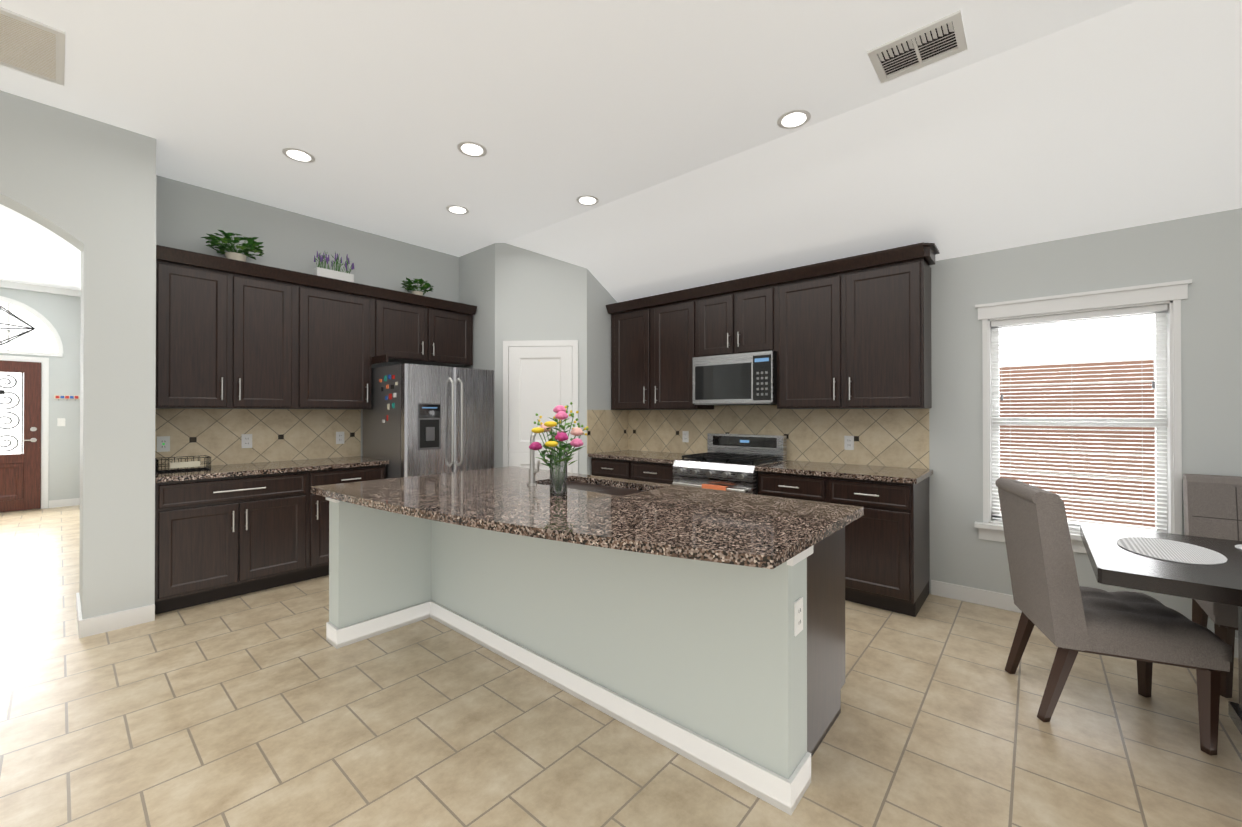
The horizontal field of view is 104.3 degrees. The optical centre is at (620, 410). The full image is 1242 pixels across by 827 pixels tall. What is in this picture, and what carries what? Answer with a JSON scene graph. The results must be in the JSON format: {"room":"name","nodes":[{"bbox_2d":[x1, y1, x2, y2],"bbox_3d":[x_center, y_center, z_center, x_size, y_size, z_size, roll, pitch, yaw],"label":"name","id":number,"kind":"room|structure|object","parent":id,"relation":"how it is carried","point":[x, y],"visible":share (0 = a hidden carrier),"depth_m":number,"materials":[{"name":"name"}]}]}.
{"room":"kitchen","nodes":[
{"label":"kitchen","id":0,"kind":"room"},
{"bbox_2d":[0,505,1241,826],"bbox_3d":[-2.701,1.381,1.879,14.950,0.060,9.420,0,0,41],"label":"floor","id":1,"kind":"structure","parent":0,"point":[270,707],"depth_m":2.02,"materials":[{"name":"tile"}]},
{"bbox_2d":[155,469,314,614],"bbox_3d":[-2.989,0.914,3.700,0.637,0.890,0.900,0,0,41],"label":"base cabinet","id":2,"kind":"object","parent":1,"relation":"on","point":[217,538],"depth_m":3.45,"materials":[{"name":"brown wood"}]},
{"bbox_2d":[155,457,388,484],"bbox_3d":[-2.784,0.451,3.917,0.655,0.034,1.495,0,0,41],"label":"countertop","id":3,"kind":"structure","parent":2,"relation":"on","point":[247,469],"depth_m":3.73,"materials":[{"name":"brown stone"}]},
{"bbox_2d":[155,455,210,472],"bbox_3d":[-3.175,0.384,3.502,0.186,0.096,0.284,0,0,41],"label":"basket","id":4,"kind":"object","parent":3,"relation":"on","point":[185,464],"visible":0.96,"depth_m":3.47,"materials":[{"name":"black metal"}]},
{"bbox_2d":[315,465,385,577],"bbox_3d":[-2.521,0.916,4.246,0.637,0.890,0.627,0,0,41],"label":"base cabinet","id":5,"kind":"object","parent":1,"relation":"on","point":[365,472],"depth_m":3.93,"materials":[{"name":"brown wood"}]},
{"bbox_2d":[363,364,494,478],"bbox_3d":[-1.847,0.481,4.708,0.946,1.765,0.912,0,0,41],"label":"fridge","id":6,"kind":"object","parent":1,"relation":"on","point":[418,419],"visible":0.52,"depth_m":4.37,"materials":[{"name":"grey metal"}]},
{"bbox_2d":[326,497,859,814],"bbox_3d":[-0.332,0.916,2.528,2.570,0.876,1.350,0,0,41],"label":"kitchen island","id":7,"kind":"object","parent":1,"relation":"on","point":[662,614],"depth_m":2.07,"materials":[{"name":"grey paint"}]},
{"bbox_2d":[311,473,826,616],"bbox_3d":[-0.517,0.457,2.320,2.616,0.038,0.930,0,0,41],"label":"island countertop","id":8,"kind":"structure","parent":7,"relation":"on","point":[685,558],"depth_m":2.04,"materials":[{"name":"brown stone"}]},
{"bbox_2d":[459,466,862,536],"bbox_3d":[-0.049,0.459,2.865,2.616,0.038,0.506,0,0,41],"label":"island countertop","id":9,"kind":"structure","parent":7,"relation":"on","point":[836,516],"depth_m":2.37,"materials":[{"name":"brown stone"}]},
{"bbox_2d":[523,425,556,484],"bbox_3d":[-0.476,0.268,2.933,0.056,0.344,0.218,0,0,41],"label":"faucet","id":10,"kind":"object","parent":9,"relation":"on","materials":[{"name":"silver metal"}]},
{"bbox_2d":[529,402,588,495],"bbox_3d":[-0.326,0.194,2.557,0.298,0.489,0.333,0,0,41],"label":"vase","id":11,"kind":"object","parent":9,"relation":"on","point":[561,411],"visible":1,"depth_m":2.54,"materials":[{"name":"clear glass"}]},
{"bbox_2d":[543,477,642,496],"bbox_3d":[-0.165,0.572,2.894,0.772,0.212,0.400,0,0,41],"label":"sink","id":12,"kind":"object","parent":9,"relation":"in","point":[595,486],"depth_m":3.03,"materials":[{"name":"brown stone"}]},
{"bbox_2d":[794,597,802,636],"bbox_3d":[0.625,0.721,1.696,0.007,0.116,0.072,0,0,41],"label":"outlet","id":13,"kind":"object","parent":7,"relation":"attached to","point":[798,616],"visible":1,"depth_m":1.69,"materials":[{"name":"white plastic"}]},
{"bbox_2d":[592,458,627,478],"bbox_3d":[0.101,0.919,5.062,0.557,0.890,0.637,0,0,41],"label":"base cabinet","id":14,"kind":"object","parent":1,"relation":"on","point":[605,467],"depth_m":4.83,"materials":[{"name":"brown wood"}]},
{"bbox_2d":[628,462,674,484],"bbox_3d":[0.489,0.918,4.728,0.555,0.890,0.637,0,0,41],"label":"base cabinet","id":15,"kind":"object","parent":1,"relation":"on","point":[656,472],"depth_m":4.49,"materials":[{"name":"brown wood"}]},
{"bbox_2d":[588,450,689,465],"bbox_3d":[0.282,0.456,4.888,1.077,0.034,0.655,0,0,41],"label":"countertop","id":16,"kind":"structure","parent":15,"relation":"on","point":[628,455],"depth_m":4.76,"materials":[{"name":"brown stone"}]},
{"bbox_2d":[672,433,786,494],"bbox_3d":[0.938,0.789,4.239,0.756,1.145,0.742,0,0,41],"label":"range","id":17,"kind":"object","parent":1,"relation":"on","point":[727,462],"visible":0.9,"depth_m":4.17,"materials":[{"name":"silver metal"}]},
{"bbox_2d":[756,470,819,501],"bbox_3d":[1.490,0.914,3.869,0.555,0.890,0.637,0,0,41],"label":"base cabinet","id":18,"kind":"object","parent":1,"relation":"on","point":[794,486],"depth_m":3.64,"materials":[{"name":"brown wood"}]},
{"bbox_2d":[820,478,929,616],"bbox_3d":[1.878,0.913,3.536,0.557,0.890,0.637,0,0,41],"label":"base cabinet","id":19,"kind":"object","parent":1,"relation":"on","point":[887,548],"depth_m":3.26,"materials":[{"name":"brown wood"}]},
{"bbox_2d":[756,460,931,485],"bbox_3d":[1.683,0.451,3.684,1.094,0.034,0.655,0,0,41],"label":"countertop","id":20,"kind":"structure","parent":19,"relation":"on","point":[821,469],"depth_m":3.52,"materials":[{"name":"brown stone"}]},
{"bbox_2d":[995,478,1231,755],"bbox_3d":[2.167,0.854,2.208,0.612,1.007,0.508,0,0,23],"label":"chair","id":21,"kind":"object","parent":1,"relation":"on","point":[1062,610],"visible":1,"depth_m":2.06,"materials":[{"name":"fabric"}]},
{"bbox_2d":[1080,524,1241,734],"bbox_3d":[2.811,0.972,1.630,1.780,0.756,0.980,0,0,41],"label":"dining table","id":22,"kind":"object","parent":1,"relation":"on","point":[1198,568],"visible":1,"depth_m":1.94,"materials":[{"name":"brown wood"}]},
{"bbox_2d":[1183,473,1241,697],"bbox_3d":[3.196,0.855,2.355,0.508,1.007,0.612,0,0,41],"label":"chair","id":23,"kind":"object","parent":1,"relation":"on","point":[1212,506],"visible":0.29,"depth_m":2.58,"materials":[{"name":"fabric"}]},
{"bbox_2d":[0,90,1241,637],"bbox_3d":[-2.701,-0.214,1.886,14.950,3.130,9.420,0,0,41],"label":"wall","id":24,"kind":"structure","parent":0,"point":[108,202],"depth_m":3.11,"materials":[{"name":"grey paint"}]},
{"bbox_2d":[0,355,48,511],"bbox_3d":[-8.407,0.309,6.407,0.097,2.124,1.050,0,0,41],"label":"front door","id":25,"kind":"structure","parent":24,"relation":"in","point":[24,433],"depth_m":6.65,"materials":[{"name":"brown wood"}]},
{"bbox_2d":[0,296,62,356],"bbox_3d":[-8.435,-1.170,6.438,0.021,0.783,1.319,0,0,41],"label":"transom window","id":26,"kind":"structure","parent":24,"relation":"in","point":[43,338],"depth_m":6.68,"materials":[{"name":"white glass"}]},
{"bbox_2d":[0,280,80,296],"bbox_3d":[-8.767,-1.716,6.033,0.050,0.090,2.700,0,0,41],"label":"crown molding","id":27,"kind":"structure","parent":24,"relation":"attached to","point":[37,288],"depth_m":6.74,"materials":[{"name":"white wood"}]},
{"bbox_2d":[57,418,64,425],"bbox_3d":[-8.022,0.161,6.924,0.008,0.115,0.075,0,0,41],"label":"light switch","id":28,"kind":"object","parent":24,"relation":"attached to","point":[60,421],"visible":1,"depth_m":6.92,"materials":[{"name":"white plastic"}]},
{"bbox_2d":[49,498,79,507],"bbox_3d":[-7.987,1.321,6.956,0.014,0.105,0.325,0,0,41],"label":"baseboard","id":29,"kind":"structure","parent":24,"relation":"attached to","point":[74,501],"depth_m":6.94,"materials":[{"name":"white wood"}]},
{"bbox_2d":[54,395,79,399],"bbox_3d":[-7.976,-0.190,6.955,0.040,0.073,0.240,0,0,41],"label":"sign","id":30,"kind":"object","parent":24,"relation":"attached to","point":[58,397],"visible":0.92,"depth_m":6.95,"materials":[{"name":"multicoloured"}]},
{"bbox_2d":[76,592,84,637],"bbox_3d":[-3.486,1.304,3.107,0.688,0.105,0.014,0,0,41],"label":"baseboard","id":31,"kind":"structure","parent":24,"relation":"attached to","point":[81,622],"depth_m":2.93,"materials":[{"name":"white wood"}]},
{"bbox_2d":[85,604,154,636],"bbox_3d":[-3.116,1.304,3.020,0.014,0.105,0.290,0,0,41],"label":"baseboard","id":32,"kind":"structure","parent":24,"relation":"attached to","point":[87,627],"depth_m":3.00,"materials":[{"name":"white wood"}]},
{"bbox_2d":[155,245,238,408],"bbox_3d":[-3.247,-0.583,3.640,0.332,1.125,0.464,0,0,41],"label":"upper cabinet","id":33,"kind":"object","parent":24,"relation":"attached to","point":[233,334],"depth_m":3.54,"materials":[{"name":"brown wood"}]},
{"bbox_2d":[155,409,360,468],"bbox_3d":[-3.033,0.210,4.139,0.008,0.452,1.510,0,0,41],"label":"backsplash","id":34,"kind":"structure","parent":24,"relation":"attached to","point":[277,434],"depth_m":4.08,"materials":[{"name":"tile"}]},
{"bbox_2d":[157,436,169,451],"bbox_3d":[-3.449,0.249,3.641,0.007,0.116,0.072,0,0,41],"label":"electrical outlet","id":35,"kind":"object","parent":34,"relation":"attached to","point":[160,441],"visible":1,"depth_m":3.64,"materials":[{"name":"white plastic"}]},
{"bbox_2d":[241,434,251,447],"bbox_3d":[-3.118,0.251,4.027,0.007,0.116,0.072,0,0,41],"label":"electrical outlet","id":36,"kind":"object","parent":34,"relation":"attached to","point":[246,440],"visible":1,"depth_m":4.02,"materials":[{"name":"white plastic"}]},
{"bbox_2d":[336,432,343,443],"bbox_3d":[-2.654,0.253,4.567,0.007,0.116,0.072,0,0,41],"label":"electrical outlet","id":37,"kind":"object","parent":34,"relation":"attached to","point":[339,437],"visible":1,"depth_m":4.56,"materials":[{"name":"white plastic"}]},
{"bbox_2d":[235,261,298,408],"bbox_3d":[-2.977,-0.582,3.954,0.332,1.125,0.454,0,0,41],"label":"upper cabinet","id":38,"kind":"object","parent":24,"relation":"attached to","point":[267,351],"depth_m":3.87,"materials":[{"name":"brown wood"}]},
{"bbox_2d":[201,230,263,261],"bbox_3d":[-3.055,-1.276,3.811,0.372,0.257,0.395,0,0,41],"label":"plant","id":39,"kind":"object","parent":38,"relation":"on","point":[251,244],"visible":0.98,"depth_m":3.77,"materials":[{"name":"green plant"}]},
{"bbox_2d":[299,273,374,408],"bbox_3d":[-2.631,-0.580,4.358,0.332,1.125,0.610,0,0,41],"label":"upper cabinet","id":40,"kind":"object","parent":24,"relation":"attached to","point":[337,318],"depth_m":4.25,"materials":[{"name":"brown wood"}]},
{"bbox_2d":[314,251,353,281],"bbox_3d":[-2.590,-1.294,4.371,0.330,0.299,0.132,0,0,-42],"label":"plant","id":41,"kind":"object","parent":40,"relation":"on","point":[333,274],"visible":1,"depth_m":4.34,"materials":[{"name":"white plant"}]},
{"bbox_2d":[375,287,426,364],"bbox_3d":[-2.261,-0.821,4.790,0.332,0.640,0.527,0,0,41],"label":"upper cabinet","id":42,"kind":"object","parent":24,"relation":"attached to","point":[400,318],"depth_m":4.68,"materials":[{"name":"brown wood"}]},
{"bbox_2d":[427,297,474,366],"bbox_3d":[-1.914,-0.819,5.194,0.332,0.640,0.538,0,0,41],"label":"upper cabinet","id":43,"kind":"object","parent":24,"relation":"attached to","point":[449,323],"depth_m":5.08,"materials":[{"name":"brown wood"}]},
{"bbox_2d":[401,278,433,295],"bbox_3d":[-2.081,-1.252,4.946,0.340,0.219,0.332,0,0,41],"label":"plant","id":44,"kind":"object","parent":43,"relation":"on","point":[425,286],"visible":0.98,"depth_m":4.90,"materials":[{"name":"green plant"}]},
{"bbox_2d":[503,340,577,473],"bbox_3d":[-0.838,0.316,5.019,0.645,2.098,0.486,0,0,41],"label":"pantry door","id":45,"kind":"structure","parent":24,"relation":"in","point":[542,380],"depth_m":5.03,"materials":[{"name":"white"}]},
{"bbox_2d":[587,410,626,453],"bbox_3d":[-0.135,0.230,5.243,0.008,0.482,0.660,0,0,41],"label":"backsplash","id":46,"kind":"structure","parent":24,"relation":"attached to","point":[607,430],"depth_m":5.21,"materials":[{"name":"tile"}]},
{"bbox_2d":[608,298,647,409],"bbox_3d":[0.203,-0.577,5.182,0.564,1.125,0.332,0,0,41],"label":"upper cabinet","id":47,"kind":"object","parent":24,"relation":"attached to","point":[629,320],"depth_m":5.06,"materials":[{"name":"brown wood"}]},
{"bbox_2d":[648,287,713,409],"bbox_3d":[0.614,-0.578,4.828,0.521,1.125,0.332,0,0,41],"label":"upper cabinet","id":48,"kind":"object","parent":24,"relation":"attached to","point":[671,317],"depth_m":4.71,"materials":[{"name":"brown wood"}]},
{"bbox_2d":[696,282,731,356],"bbox_3d":[0.963,-0.821,4.530,0.398,0.642,0.332,0,0,41],"label":"upper cabinet","id":49,"kind":"object","parent":24,"relation":"attached to","point":[714,302],"depth_m":4.41,"materials":[{"name":"brown wood"}]},
{"bbox_2d":[732,274,771,353],"bbox_3d":[1.257,-0.822,4.278,0.377,0.642,0.332,0,0,41],"label":"upper cabinet","id":50,"kind":"object","parent":24,"relation":"attached to","point":[751,297],"depth_m":4.17,"materials":[{"name":"brown wood"}]},
{"bbox_2d":[693,351,776,404],"bbox_3d":[1.083,-0.277,4.377,0.770,0.438,0.402,0,0,41],"label":"microwave","id":51,"kind":"object","parent":50,"relation":"attached to","point":[742,379],"visible":0.98,"depth_m":4.19,"materials":[{"name":"silver metal"}]},
{"bbox_2d":[627,405,928,468],"bbox_3d":[1.189,0.206,4.549,2.920,0.523,0.008,0,0,41],"label":"backsplash","id":52,"kind":"structure","parent":24,"relation":"attached to","point":[892,437],"depth_m":4.17,"materials":[{"name":"tile"}]},
{"bbox_2d":[682,431,688,441],"bbox_3d":[0.666,0.265,4.987,0.072,0.116,0.007,0,0,41],"label":"electrical outlet","id":53,"kind":"object","parent":52,"relation":"attached to","point":[685,436],"visible":1,"depth_m":4.98,"materials":[{"name":"white plastic"}]},
{"bbox_2d":[844,436,853,449],"bbox_3d":[1.868,0.260,3.955,0.072,0.116,0.007,0,0,41],"label":"electrical outlet","id":54,"kind":"object","parent":52,"relation":"attached to","point":[848,442],"visible":1,"depth_m":3.95,"materials":[{"name":"white plastic"}]},
{"bbox_2d":[772,259,839,408],"bbox_3d":[1.600,-0.582,3.982,0.528,1.125,0.332,0,0,41],"label":"upper cabinet","id":55,"kind":"object","parent":24,"relation":"attached to","point":[805,299],"depth_m":3.86,"materials":[{"name":"brown wood"}]},
{"bbox_2d":[840,242,931,408],"bbox_3d":[2.001,-0.583,3.638,0.527,1.125,0.332,0,0,41],"label":"upper cabinet","id":56,"kind":"object","parent":24,"relation":"attached to","point":[853,332],"depth_m":3.50,"materials":[{"name":"brown wood"}]},
{"bbox_2d":[974,279,1191,553],"bbox_3d":[2.920,0.074,3.128,1.010,1.645,0.210,0,0,41],"label":"window","id":57,"kind":"structure","parent":24,"relation":"in","point":[1173,294],"depth_m":2.98,"materials":[{"name":"white wood"}]},
{"bbox_2d":[991,304,1167,532],"bbox_3d":[2.915,0.075,3.121,0.828,1.410,0.057,0,0,41],"label":"window blinds","id":58,"kind":"object","parent":57,"relation":"attached to","point":[1161,308],"visible":0.92,"depth_m":3.07,"materials":[{"name":"white plastic"}]},
{"bbox_2d":[931,580,1237,657],"bbox_3d":[4.119,1.299,2.024,4.790,0.105,0.014,0,0,41],"label":"baseboard","id":59,"kind":"structure","parent":24,"relation":"attached to","point":[943,589],"depth_m":3.40,"materials":[{"name":"white wood"}]},
{"bbox_2d":[0,0,1241,302],"bbox_3d":[-2.701,-1.457,1.891,14.950,0.843,9.420,0,0,41],"label":"ceiling","id":60,"kind":"structure","parent":0,"point":[670,144],"depth_m":2.75,"materials":[{"name":"white paint"}]},
{"bbox_2d":[0,305,34,345],"bbox_3d":[-7.328,-1.215,5.520,0.580,1.095,0.580,0,0,-4],"label":"chandelier","id":61,"kind":"object","parent":60,"relation":"hanging from","point":[32,328],"visible":1,"depth_m":5.74,"materials":[{"name":"black metal"}]},
{"bbox_2d":[0,7,64,85],"bbox_3d":[-2.993,-1.771,2.236,0.550,0.012,0.550,0,0,41],"label":"ceiling vent","id":62,"kind":"object","parent":60,"relation":"in","point":[32,47],"visible":0.98,"depth_m":2.35,"materials":[{"name":"white plastic"}]},
{"bbox_2d":[282,148,315,162],"bbox_3d":[-2.234,-1.770,3.350,0.195,0.004,0.195,0,0,17],"label":"recessed light","id":63,"kind":"object","parent":60,"relation":"in","point":[295,154],"depth_m":3.34,"materials":[{"name":"white"}]},
{"bbox_2d":[446,205,468,214],"bbox_3d":[-1.437,-1.766,4.247,0.195,0.004,0.195,0,0,17],"label":"recessed light","id":64,"kind":"object","parent":60,"relation":"in","point":[455,209],"depth_m":4.23,"materials":[{"name":"white"}]},
{"bbox_2d":[457,141,486,156],"bbox_3d":[-1.008,-1.771,3.273,0.195,0.004,0.195,0,0,32],"label":"recessed light","id":65,"kind":"object","parent":60,"relation":"in","point":[468,148],"depth_m":3.27,"materials":[{"name":"white"}]},
{"bbox_2d":[576,195,598,205],"bbox_3d":[-0.281,-1.767,4.059,0.195,0.004,0.195,0,0,35],"label":"recessed light","id":66,"kind":"object","parent":60,"relation":"in","point":[587,200],"depth_m":4.05,"materials":[{"name":"white"}]},
{"bbox_2d":[777,110,810,128],"bbox_3d":[1.052,-1.772,2.940,0.195,0.004,0.195,0,0,35],"label":"recessed light","id":67,"kind":"object","parent":60,"relation":"in","point":[793,119],"depth_m":2.93,"materials":[{"name":"white"}]},
{"bbox_2d":[867,9,967,83],"bbox_3d":[1.454,-1.771,2.372,0.380,0.012,0.290,0,0,41],"label":"ceiling vent","id":68,"kind":"object","parent":60,"relation":"in","point":[930,43],"visible":1,"depth_m":2.36,"materials":[{"name":"white plastic"}]},
{"label":"outside","id":69,"kind":"structure","parent":0,"visible":0},
{"bbox_2d":[999,315,1154,529],"bbox_3d":[3.851,-0.489,4.183,7.000,4.700,0.500,0,0,41],"label":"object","id":70,"kind":"object","parent":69,"point":[1116,331],"visible":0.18,"depth_m":4.18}
]}

